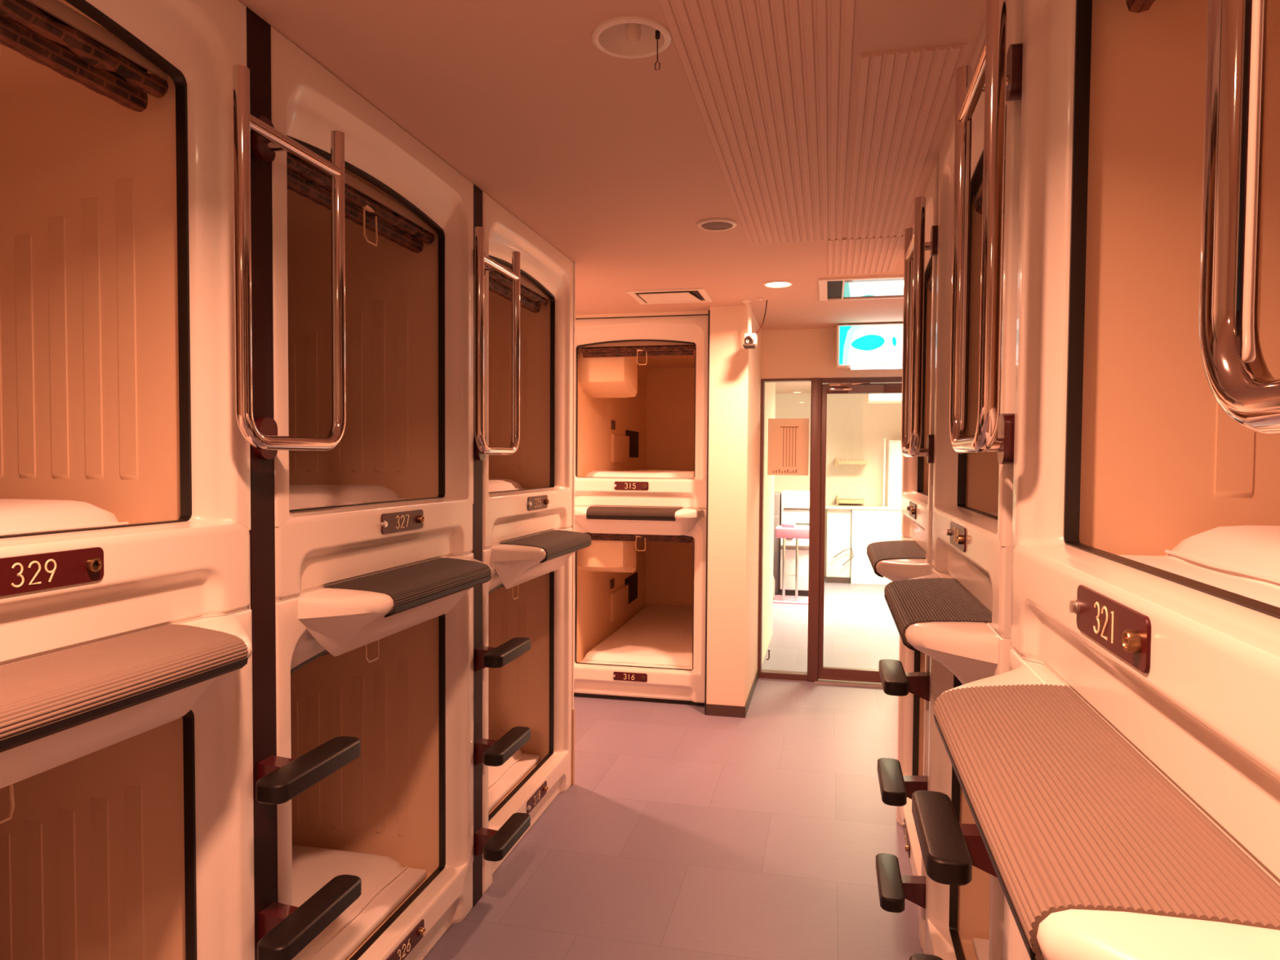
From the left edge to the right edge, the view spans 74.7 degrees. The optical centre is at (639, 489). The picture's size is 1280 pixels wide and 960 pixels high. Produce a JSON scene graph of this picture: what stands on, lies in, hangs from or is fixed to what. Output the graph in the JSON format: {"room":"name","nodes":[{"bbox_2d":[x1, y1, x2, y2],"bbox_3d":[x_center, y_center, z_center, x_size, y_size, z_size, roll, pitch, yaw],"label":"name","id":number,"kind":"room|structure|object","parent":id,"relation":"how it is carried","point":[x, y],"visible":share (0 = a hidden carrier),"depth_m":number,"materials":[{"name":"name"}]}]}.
{"room":"capsule hotel","nodes":[
{"label":"capsule hotel","id":0,"kind":"room"},
{"bbox_2d":[238,0,986,393],"bbox_3d":[0.546,-0.918,3.950,5.900,0.001,12.400,1,2,13],"label":"ceiling","id":1,"kind":"structure","parent":0,"point":[612,162],"depth_m":1.98,"materials":[{"name":"beige paint"}]},
{"bbox_2d":[591,16,671,70],"bbox_3d":[-0.016,-0.840,1.561,0.148,0.122,0.148,1,2,13],"label":"ceiling lamp","id":2,"kind":"object","parent":1,"relation":"attached to","point":[623,37],"visible":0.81,"depth_m":1.59,"materials":[{"name":"white plastic"}]},
{"bbox_2d":[575,310,708,318],"bbox_3d":[-0.025,-0.932,4.517,0.850,0.018,0.085,1,2,13],"label":"trim","id":3,"kind":"structure","parent":1,"relation":"attached to","point":[682,313],"depth_m":4.46,"materials":[{"name":"beige paint"}]},
{"bbox_2d":[626,287,712,304],"bbox_3d":[0.146,-0.914,3.994,0.360,0.016,0.310,1,2,13],"label":"ceiling vent","id":4,"kind":"object","parent":1,"relation":"in","point":[695,295],"visible":1,"depth_m":3.96,"materials":[{"name":"white plastic"}]},
{"bbox_2d":[697,217,737,231],"bbox_3d":[0.256,-0.877,2.783,0.132,0.009,0.132,1,2,13],"label":"ceiling speaker","id":5,"kind":"object","parent":1,"relation":"attached to","point":[713,224],"visible":1,"depth_m":2.77,"materials":[{"name":"white plastic"}]},
{"bbox_2d":[701,221,733,229],"bbox_3d":[0.256,-0.875,2.783,0.105,0.002,0.105,1,2,13],"label":"grille","id":6,"kind":"object","parent":5,"relation":"attached to","point":[704,224],"depth_m":2.78,"materials":[{"name":"grey plastic"}]},
{"bbox_2d":[742,297,767,348],"bbox_3d":[0.555,-0.805,4.080,0.122,0.234,0.110,1,2,13],"label":"security camera","id":7,"kind":"object","parent":1,"relation":"attached to","point":[750,339],"visible":1,"depth_m":4.09,"materials":[{"name":"white plastic"}]},
{"bbox_2d":[742,343,755,348],"bbox_3d":[0.530,-0.694,4.079,0.052,0.012,0.090,1,2,13],"label":"hood","id":8,"kind":"object","parent":7,"relation":"attached to","point":[745,345],"depth_m":4.04,"materials":[{"name":"white plastic"}]},
{"bbox_2d":[657,0,860,244],"bbox_3d":[0.153,-0.825,1.198,0.343,0.008,3.655,1,2,13],"label":"ceiling panel","id":9,"kind":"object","parent":1,"relation":"attached to","point":[772,82],"depth_m":1.81,"materials":[{"name":"beige"}]},
{"bbox_2d":[764,280,792,288],"bbox_3d":[0.612,-0.906,3.716,0.128,0.010,0.128,1,2,13],"label":"recessed light","id":10,"kind":"object","parent":1,"relation":"in","point":[775,284],"visible":1,"depth_m":3.69,"materials":[{"name":"white plastic"}]},
{"bbox_2d":[766,282,790,287],"bbox_3d":[0.612,-0.904,3.716,0.107,0.006,0.107,1,2,13],"label":"diffuser","id":11,"kind":"object","parent":10,"relation":"attached to","point":[768,284],"depth_m":3.71,"materials":[{"name":"white plastic"}]},
{"bbox_2d":[818,275,903,301],"bbox_3d":[1.069,-0.904,3.771,0.516,0.010,0.470,1,2,13],"label":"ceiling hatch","id":12,"kind":"object","parent":1,"relation":"attached to","point":[886,286],"visible":0.72,"depth_m":3.77,"materials":[{"name":"white plastic"}]},
{"bbox_2d":[827,235,904,275],"bbox_3d":[0.857,-0.888,3.204,0.276,0.008,0.558,1,2,13],"label":"ceiling panel","id":13,"kind":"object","parent":1,"relation":"attached to","point":[877,255],"depth_m":3.17,"materials":[{"name":"beige"}]},
{"bbox_2d":[835,323,902,369],"bbox_3d":[1.352,-0.808,4.755,0.464,0.263,0.102,1,2,13],"label":"exit sign","id":14,"kind":"object","parent":1,"relation":"hanging from","point":[859,346],"visible":0.77,"depth_m":4.72,"materials":[{"name":"white plastic"}]},
{"bbox_2d":[866,382,902,403],"bbox_3d":[3.150,-0.929,7.874,1.950,0.208,0.400,1,2,13],"label":"ceiling light","id":15,"kind":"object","parent":1,"relation":"attached to","point":[871,397],"depth_m":7.88,"materials":[{"name":"beige paint"}]},
{"bbox_2d":[846,43,970,239],"bbox_3d":[0.676,-0.857,2.258,0.211,0.008,1.355,1,2,13],"label":"ceiling panel","id":16,"kind":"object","parent":1,"relation":"attached to","point":[904,97],"depth_m":1.97,"materials":[{"name":"beige"}]},
{"bbox_2d":[422,576,923,959],"bbox_3d":[0.532,1.209,4.022,5.900,0.050,12.400,1,2,13],"label":"floor","id":17,"kind":"structure","parent":0,"point":[681,832],"depth_m":2.96,"materials":[{"name":"grey tile"}]},
{"bbox_2d":[0,608,254,959],"bbox_3d":[-1.694,0.736,1.285,2.111,1.049,0.888,1,2,13],"label":"pod","id":18,"kind":"object","parent":17,"relation":"on","point":[127,760],"visible":1,"depth_m":1.46,"materials":[{"name":"beige plastic"}]},
{"bbox_2d":[0,783,14,823],"bbox_3d":[-0.886,0.387,1.095,0.061,0.130,0.672,1,2,13],"label":"roller blind","id":19,"kind":"object","parent":18,"relation":"attached to","point":[11,787],"visible":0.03,"depth_m":1.14,"materials":[{"name":"beige"}]},
{"bbox_2d":[0,0,250,666],"bbox_3d":[-1.744,-0.314,1.263,1.992,1.056,0.888,1,2,13],"label":"pod","id":20,"kind":"object","parent":18,"relation":"on","point":[117,388],"visible":0.98,"depth_m":1.43,"materials":[{"name":"beige plastic"}]},
{"bbox_2d":[0,498,128,535],"bbox_3d":[-1.777,0.051,1.282,1.830,0.068,0.708,1,2,13],"label":"mattress","id":21,"kind":"object","parent":20,"relation":"in","point":[17,516],"visible":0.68,"depth_m":1.32,"materials":[{"name":"white fabric"}]},
{"bbox_2d":[0,0,168,111],"bbox_3d":[-0.880,-0.624,1.061,0.061,0.130,0.672,1,2,13],"label":"roller blind","id":22,"kind":"object","parent":20,"relation":"attached to","point":[50,33],"visible":0.99,"depth_m":1.24,"materials":[{"name":"beige"}]},
{"bbox_2d":[232,6,361,959],"bbox_3d":[-0.646,0.208,1.536,0.168,2.102,0.301,1,2,13],"label":"access ladder","id":23,"kind":"object","parent":17,"relation":"on","point":[282,931],"visible":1,"depth_m":1.51,"materials":[{"name":"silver metal"}]},
{"bbox_2d":[275,552,492,959],"bbox_3d":[-1.483,0.706,2.215,2.111,1.049,0.888,1,2,13],"label":"pod","id":24,"kind":"object","parent":17,"relation":"on","point":[407,797],"visible":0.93,"depth_m":2.39,"materials":[{"name":"beige plastic"}]},
{"bbox_2d":[320,640,379,662],"bbox_3d":[-0.676,0.357,2.025,0.061,0.130,0.672,1,2,13],"label":"roller blind","id":25,"kind":"object","parent":24,"relation":"attached to","point":[366,646],"visible":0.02,"depth_m":2.03,"materials":[{"name":"beige plastic"}]},
{"bbox_2d":[292,844,426,959],"bbox_3d":[-1.574,1.068,2.247,1.830,0.068,0.708,1,2,13],"label":"mattress","id":26,"kind":"object","parent":24,"relation":"in","point":[385,883],"visible":0.15,"depth_m":2.24,"materials":[{"name":"white fabric"}]},
{"bbox_2d":[271,26,473,601],"bbox_3d":[-1.534,-0.344,2.193,1.992,1.056,0.888,1,2,13],"label":"pod","id":27,"kind":"object","parent":24,"relation":"on","point":[408,433],"visible":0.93,"depth_m":2.35,"materials":[{"name":"beige plastic"}]},
{"bbox_2d":[288,484,406,510],"bbox_3d":[-1.567,0.021,2.212,1.830,0.068,0.708,1,2,13],"label":"mattress","id":28,"kind":"object","parent":27,"relation":"in","point":[300,495],"visible":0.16,"depth_m":2.14,"materials":[{"name":"white fabric"}]},
{"bbox_2d":[286,151,434,253],"bbox_3d":[-0.669,-0.654,1.991,0.061,0.130,0.672,1,2,13],"label":"roller blind","id":29,"kind":"object","parent":27,"relation":"attached to","point":[365,206],"visible":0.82,"depth_m":2.00,"materials":[{"name":"beige"}]},
{"bbox_2d":[472,184,530,907],"bbox_3d":[-0.436,0.178,2.467,0.168,2.102,0.301,1,2,13],"label":"access ladder","id":30,"kind":"object","parent":17,"relation":"on","point":[495,845],"visible":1,"depth_m":2.46,"materials":[{"name":"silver metal"}]},
{"bbox_2d":[482,527,591,894],"bbox_3d":[-1.272,0.676,3.146,2.111,1.049,0.888,1,2,13],"label":"pod","id":31,"kind":"object","parent":17,"relation":"on","point":[533,691],"visible":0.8,"depth_m":3.31,"materials":[{"name":"beige plastic"}]},
{"bbox_2d":[496,584,518,599],"bbox_3d":[-0.465,0.327,2.956,0.061,0.130,0.672,1,2,13],"label":"roller blind","id":32,"kind":"object","parent":31,"relation":"attached to","point":[503,585],"visible":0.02,"depth_m":2.95,"materials":[{"name":"beige"}]},
{"bbox_2d":[488,749,539,812],"bbox_3d":[-1.363,1.038,3.178,1.830,0.068,0.708,1,2,13],"label":"mattress","id":33,"kind":"object","parent":31,"relation":"in","point":[501,779],"visible":0.05,"depth_m":3.09,"materials":[{"name":"white fabric"}]},
{"bbox_2d":[482,191,573,549],"bbox_3d":[-1.323,-0.374,3.124,1.992,1.056,0.888,1,2,13],"label":"pod","id":34,"kind":"object","parent":31,"relation":"on","point":[542,462],"visible":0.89,"depth_m":3.28,"materials":[{"name":"beige plastic"}]},
{"bbox_2d":[488,478,526,492],"bbox_3d":[-1.356,-0.009,3.143,1.830,0.068,0.708,1,2,13],"label":"mattress","id":35,"kind":"object","parent":34,"relation":"in","point":[495,484],"visible":0.02,"depth_m":3.13,"materials":[{"name":"white fabric"}]},
{"bbox_2d":[488,270,547,313],"bbox_3d":[-0.459,-0.684,2.922,0.061,0.130,0.672,1,2,13],"label":"roller blind","id":36,"kind":"object","parent":34,"relation":"attached to","point":[531,300],"visible":0.48,"depth_m":3.00,"materials":[{"name":"beige"}]},
{"bbox_2d":[571,261,575,709],"bbox_3d":[-0.275,-0.007,3.362,0.023,1.793,0.013,1,2,13],"label":"trim","id":37,"kind":"structure","parent":34,"relation":"attached to","point":[574,262],"depth_m":3.35,"materials":[{"name":"beige plastic"}]},
{"bbox_2d":[570,708,574,785],"bbox_3d":[-0.280,1.044,3.398,0.026,0.310,0.015,1,2,13],"label":"trim","id":38,"kind":"structure","parent":31,"relation":"attached to","point":[572,710],"depth_m":3.39,"materials":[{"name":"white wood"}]},
{"bbox_2d":[573,693,704,705],"bbox_3d":[-0.034,1.144,4.630,0.820,0.030,0.060,1,2,13],"label":"trim","id":39,"kind":"structure","parent":17,"relation":"on","point":[580,695],"depth_m":4.59,"materials":[{"name":"black"}]},
{"bbox_2d":[573,506,706,702],"bbox_3d":[0.158,0.588,5.445,0.840,1.039,2.111,1,2,13],"label":"pod","id":40,"kind":"object","parent":17,"relation":"on","point":[615,581],"visible":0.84,"depth_m":4.67,"materials":[{"name":"beige plastic"}]},
{"bbox_2d":[609,578,614,589],"bbox_3d":[-0.182,0.620,5.498,0.013,0.059,0.080,1,2,13],"label":"wall socket","id":41,"kind":"object","parent":40,"relation":"attached to","point":[611,580],"depth_m":5.48,"materials":[{"name":"grey"}]},
{"bbox_2d":[579,604,693,669],"bbox_3d":[0.176,0.945,5.545,0.670,0.068,1.830,1,2,13],"label":"mattress","id":42,"kind":"object","parent":40,"relation":"in","point":[659,636],"visible":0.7,"depth_m":5.11,"materials":[{"name":"white fabric"}]},
{"bbox_2d":[587,533,692,551],"bbox_3d":[-0.018,0.275,4.630,0.636,0.129,0.061,1,2,13],"label":"roller blind","id":43,"kind":"object","parent":40,"relation":"attached to","point":[594,536],"visible":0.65,"depth_m":4.61,"materials":[{"name":"beige fabric"}]},
{"bbox_2d":[574,315,708,508],"bbox_3d":[0.178,-0.450,5.468,0.840,1.036,1.992,1,2,13],"label":"pod","id":44,"kind":"object","parent":40,"relation":"on","point":[629,415],"visible":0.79,"depth_m":4.76,"materials":[{"name":"beige plastic"}]},
{"bbox_2d":[611,420,615,430],"bbox_3d":[-0.175,-0.417,5.463,0.013,0.059,0.080,1,2,13],"label":"wall socket","id":45,"kind":"object","parent":44,"relation":"attached to","point":[613,422],"depth_m":5.45,"materials":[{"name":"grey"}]},
{"bbox_2d":[581,341,695,364],"bbox_3d":[-0.011,-0.742,4.595,0.636,0.129,0.061,1,2,13],"label":"roller blind","id":46,"kind":"object","parent":44,"relation":"attached to","point":[644,348],"visible":0.97,"depth_m":4.58,"materials":[{"name":"beige fabric"}]},
{"bbox_2d":[585,469,693,478],"bbox_3d":[0.183,-0.092,5.510,0.670,0.068,1.830,1,2,13],"label":"mattress","id":47,"kind":"object","parent":44,"relation":"in","point":[682,473],"visible":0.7,"depth_m":4.72,"materials":[{"name":"white fabric"}]},
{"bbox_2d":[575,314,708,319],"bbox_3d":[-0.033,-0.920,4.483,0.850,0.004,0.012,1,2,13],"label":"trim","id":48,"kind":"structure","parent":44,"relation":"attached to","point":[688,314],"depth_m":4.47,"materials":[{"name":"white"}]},
{"bbox_2d":[773,576,774,597],"bbox_3d":[1.279,0.919,8.152,0.064,0.260,0.064,1,2,13],"label":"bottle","id":49,"kind":"object","parent":17,"relation":"on","point":[773,576],"visible":0.12,"depth_m":8.13,"materials":[{"name":"white plastic"}]},
{"bbox_2d":[773,492,782,594],"bbox_3d":[1.351,0.538,8.502,0.145,1.000,0.462,1,2,13],"label":"base cabinet","id":50,"kind":"object","parent":17,"relation":"on","point":[777,495],"visible":0.36,"depth_m":8.27,"materials":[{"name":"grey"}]},
{"bbox_2d":[773,595,808,604],"bbox_3d":[1.499,1.051,7.952,0.450,0.012,0.400,1,2,13],"label":"floor mat","id":51,"kind":"object","parent":17,"relation":"on","point":[778,598],"visible":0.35,"depth_m":7.89,"materials":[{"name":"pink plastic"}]},
{"bbox_2d":[775,521,808,600],"bbox_3d":[1.467,0.687,7.948,0.360,0.740,0.280,1,2,13],"label":"stool","id":52,"kind":"object","parent":51,"relation":"on","point":[788,530],"visible":0.83,"depth_m":7.84,"materials":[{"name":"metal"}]},
{"bbox_2d":[775,525,808,538],"bbox_3d":[1.469,0.407,7.938,0.360,0.100,0.280,1,2,13],"label":"basket","id":53,"kind":"object","parent":52,"relation":"on","point":[781,531],"depth_m":7.81,"materials":[{"name":"pink plastic"}]},
{"bbox_2d":[779,490,809,596],"bbox_3d":[1.605,0.532,8.409,0.360,1.020,0.530,1,2,13],"label":"office machine","id":54,"kind":"object","parent":17,"relation":"on","point":[795,504],"visible":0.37,"depth_m":8.21,"materials":[{"name":"white plastic"}]},
{"bbox_2d":[825,504,902,585],"bbox_3d":[3.006,0.610,9.126,1.940,0.835,0.520,1,2,13],"label":"base cabinet","id":55,"kind":"object","parent":17,"relation":"on","point":[855,526],"depth_m":9.03,"materials":[{"name":"white plastic"}]},
{"bbox_2d":[833,547,853,565],"bbox_3d":[2.193,0.730,9.047,0.219,0.200,0.012,1,2,13],"label":"cable","id":56,"kind":"object","parent":55,"relation":"attached to","point":[851,548],"visible":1,"depth_m":9.04,"materials":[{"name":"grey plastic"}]},
{"bbox_2d":[836,495,864,505],"bbox_3d":[2.355,0.127,9.391,0.300,0.095,0.340,1,2,13],"label":"wooden shelf","id":57,"kind":"object","parent":55,"relation":"on","point":[842,500],"visible":1,"depth_m":9.23,"materials":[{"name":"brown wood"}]},
{"bbox_2d":[825,504,901,510],"bbox_3d":[3.009,0.205,9.112,1.940,0.025,0.520,1,2,13],"label":"countertop","id":58,"kind":"structure","parent":55,"relation":"on","point":[827,506],"depth_m":9.04,"materials":[{"name":"white plastic"}]},
{"bbox_2d":[883,438,902,506],"bbox_3d":[2.940,-0.180,9.169,0.550,0.740,0.374,1,2,13],"label":"window","id":59,"kind":"structure","parent":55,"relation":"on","point":[894,451],"depth_m":9.03,"materials":[{"name":"white glass"}]},
{"bbox_2d":[866,536,933,953],"bbox_3d":[1.758,0.719,2.462,2.111,1.049,0.888,1,2,13],"label":"pod","id":60,"kind":"object","parent":17,"relation":"on","point":[902,558],"visible":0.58,"depth_m":2.72,"materials":[{"name":"beige plastic"}]},
{"bbox_2d":[901,159,939,564],"bbox_3d":[1.823,-0.329,2.413,1.992,1.056,0.888,1,2,13],"label":"pod","id":61,"kind":"object","parent":60,"relation":"on","point":[917,491],"visible":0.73,"depth_m":2.72,"materials":[{"name":"beige plastic"}]},
{"bbox_2d":[928,272,932,292],"bbox_3d":[0.963,-0.663,2.593,0.061,0.130,0.672,1,2,13],"label":"roller blind","id":62,"kind":"object","parent":61,"relation":"attached to","point":[931,276],"visible":0.03,"depth_m":2.88,"materials":[{"name":"beige"}]},
{"bbox_2d":[875,196,937,912],"bbox_3d":[0.718,0.196,2.174,0.168,2.102,0.301,1,2,13],"label":"access ladder","id":63,"kind":"object","parent":17,"relation":"on","point":[894,887],"visible":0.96,"depth_m":2.17,"materials":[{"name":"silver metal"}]},
{"bbox_2d":[884,568,1013,959],"bbox_3d":[1.548,0.749,1.531,2.111,1.049,0.888,1,2,13],"label":"pod","id":64,"kind":"object","parent":17,"relation":"on","point":[933,615],"visible":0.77,"depth_m":1.78,"materials":[{"name":"beige plastic"}]},
{"bbox_2d":[932,0,1023,639],"bbox_3d":[1.612,-0.299,1.482,1.992,1.056,0.888,1,2,13],"label":"pod","id":65,"kind":"object","parent":64,"relation":"on","point":[973,545],"visible":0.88,"depth_m":1.88,"materials":[{"name":"beige plastic"}]},
{"bbox_2d":[974,136,1005,215],"bbox_3d":[0.752,-0.633,1.662,0.061,0.130,0.672,1,2,13],"label":"roller blind","id":66,"kind":"object","parent":65,"relation":"attached to","point":[978,198],"visible":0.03,"depth_m":1.94,"materials":[{"name":"beige"}]},
{"bbox_2d":[984,511,998,516],"bbox_3d":[1.640,0.067,1.488,1.830,0.068,0.708,1,2,13],"label":"mattress","id":67,"kind":"object","parent":65,"relation":"in","point":[990,513],"visible":0.02,"depth_m":1.98,"materials":[{"name":"white fabric"}]},
{"bbox_2d":[972,937,989,959],"bbox_3d":[1.633,1.113,1.523,1.830,0.068,0.708,1,2,13],"label":"mattress","id":68,"kind":"object","parent":64,"relation":"in","point":[980,946],"visible":0.19,"depth_m":2.02,"materials":[{"name":"white fabric"}]},
{"bbox_2d":[909,0,1022,959],"bbox_3d":[0.507,0.226,1.244,0.168,2.102,0.301,1,2,13],"label":"access ladder","id":69,"kind":"object","parent":17,"relation":"on","point":[949,848],"visible":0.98,"depth_m":1.20,"materials":[{"name":"silver metal"}]},
{"bbox_2d":[933,648,1279,959],"bbox_3d":[1.337,0.779,0.601,2.111,1.049,0.888,1,2,13],"label":"pod","id":70,"kind":"object","parent":17,"relation":"on","point":[1094,854],"visible":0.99,"depth_m":0.61,"materials":[{"name":"beige plastic"}]},
{"bbox_2d":[1010,0,1279,886],"bbox_3d":[1.402,-0.269,0.552,1.992,1.056,0.888,1,2,13],"label":"pod","id":71,"kind":"object","parent":70,"relation":"on","point":[1123,444],"visible":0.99,"depth_m":1.09,"materials":[{"name":"beige plastic"}]},
{"bbox_2d":[1125,0,1155,13],"bbox_3d":[0.541,-0.603,0.732,0.061,0.130,0.672,1,2,13],"label":"roller blind","id":72,"kind":"object","parent":71,"relation":"attached to","point":[1134,6],"visible":1,"depth_m":1.04,"materials":[{"name":"beige"}]},
{"bbox_2d":[1118,524,1279,607],"bbox_3d":[1.430,0.097,0.558,1.830,0.068,0.708,1,2,13],"label":"mattress","id":73,"kind":"object","parent":71,"relation":"in","point":[1242,560],"visible":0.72,"depth_m":0.92,"materials":[{"name":"white fabric"}]},
{"bbox_2d":[1199,0,1279,434],"bbox_3d":[0.297,0.256,0.313,0.168,2.102,0.301,1,2,13],"label":"grab rail","id":74,"kind":"object","parent":17,"relation":"on","point":[1239,379],"visible":1,"depth_m":0.43,"materials":[{"name":"silver metal"}]},
{"bbox_2d":[706,305,775,706],"bbox_3d":[0.686,0.088,5.351,0.197,2.103,2.170,1,2,13],"label":"wall pillar","id":75,"kind":"structure","parent":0,"point":[735,370],"depth_m":4.31,"materials":[{"name":"beige paint"}]},
{"bbox_2d":[704,310,710,715],"bbox_3d":[0.358,0.128,4.369,0.008,2.085,0.111,1,2,13],"label":"trim","id":76,"kind":"structure","parent":75,"relation":"attached to","point":[708,327],"depth_m":4.32,"materials":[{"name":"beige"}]},
{"bbox_2d":[706,668,758,718],"bbox_3d":[0.532,1.131,4.721,0.203,0.058,0.821,1,2,13],"label":"baseboard","id":77,"kind":"structure","parent":75,"relation":"attached to","point":[722,710],"depth_m":4.33,"materials":[{"name":"grey"}]},
{"bbox_2d":[760,328,902,378],"bbox_3d":[1.276,0.103,4.997,1.110,2.103,0.100,1,2,13],"label":"wall","id":78,"kind":"structure","parent":0,"point":[796,353],"depth_m":4.98,"materials":[{"name":"beige paint"}]},
{"bbox_2d":[758,377,822,681],"bbox_3d":[0.905,0.244,5.066,0.356,1.812,0.100,1,2,13],"label":"door frame","id":79,"kind":"structure","parent":78,"relation":"in","point":[811,675],"depth_m":5.00,"materials":[{"name":"brown metal"}]},
{"bbox_2d":[767,417,808,475],"bbox_3d":[0.897,-0.255,5.078,0.244,0.344,0.006,1,2,13],"label":"notice sheet","id":80,"kind":"object","parent":79,"relation":"attached to","point":[788,438],"visible":1,"depth_m":5.08,"materials":[{"name":"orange paper"}]},
{"bbox_2d":[773,426,798,473],"bbox_3d":[0.882,-0.238,5.080,0.150,0.281,0.002,1,2,13],"label":"print","id":81,"kind":"object","parent":80,"relation":"attached to","point":[785,438],"depth_m":5.08,"materials":[{"name":"brown paper"}]},
{"bbox_2d":[814,679,882,686],"bbox_3d":[1.329,1.153,4.983,0.570,0.006,0.090,1,2,13],"label":"trim","id":82,"kind":"structure","parent":78,"relation":"attached to","point":[820,681],"depth_m":4.98,"materials":[{"name":"silver metal"}]},
{"bbox_2d":[817,377,902,683],"bbox_3d":[1.351,0.252,4.936,0.592,1.812,0.137,1,2,13],"label":"door","id":83,"kind":"structure","parent":78,"relation":"in","point":[851,385],"depth_m":4.98,"materials":[{"name":"brown metal"}]},
{"bbox_2d":[773,393,902,576],"bbox_3d":[2.768,-0.040,9.528,4.000,2.103,0.100,1,2,13],"label":"wall","id":84,"kind":"structure","parent":0,"point":[856,428],"depth_m":9.55,"materials":[{"name":"white paint"}]},
{"bbox_2d":[835,457,866,466],"bbox_3d":[2.358,-0.303,9.376,0.340,0.095,0.340,1,2,13],"label":"wooden shelf","id":85,"kind":"object","parent":84,"relation":"attached to","point":[837,462],"visible":1,"depth_m":9.22,"materials":[{"name":"brown wood"}]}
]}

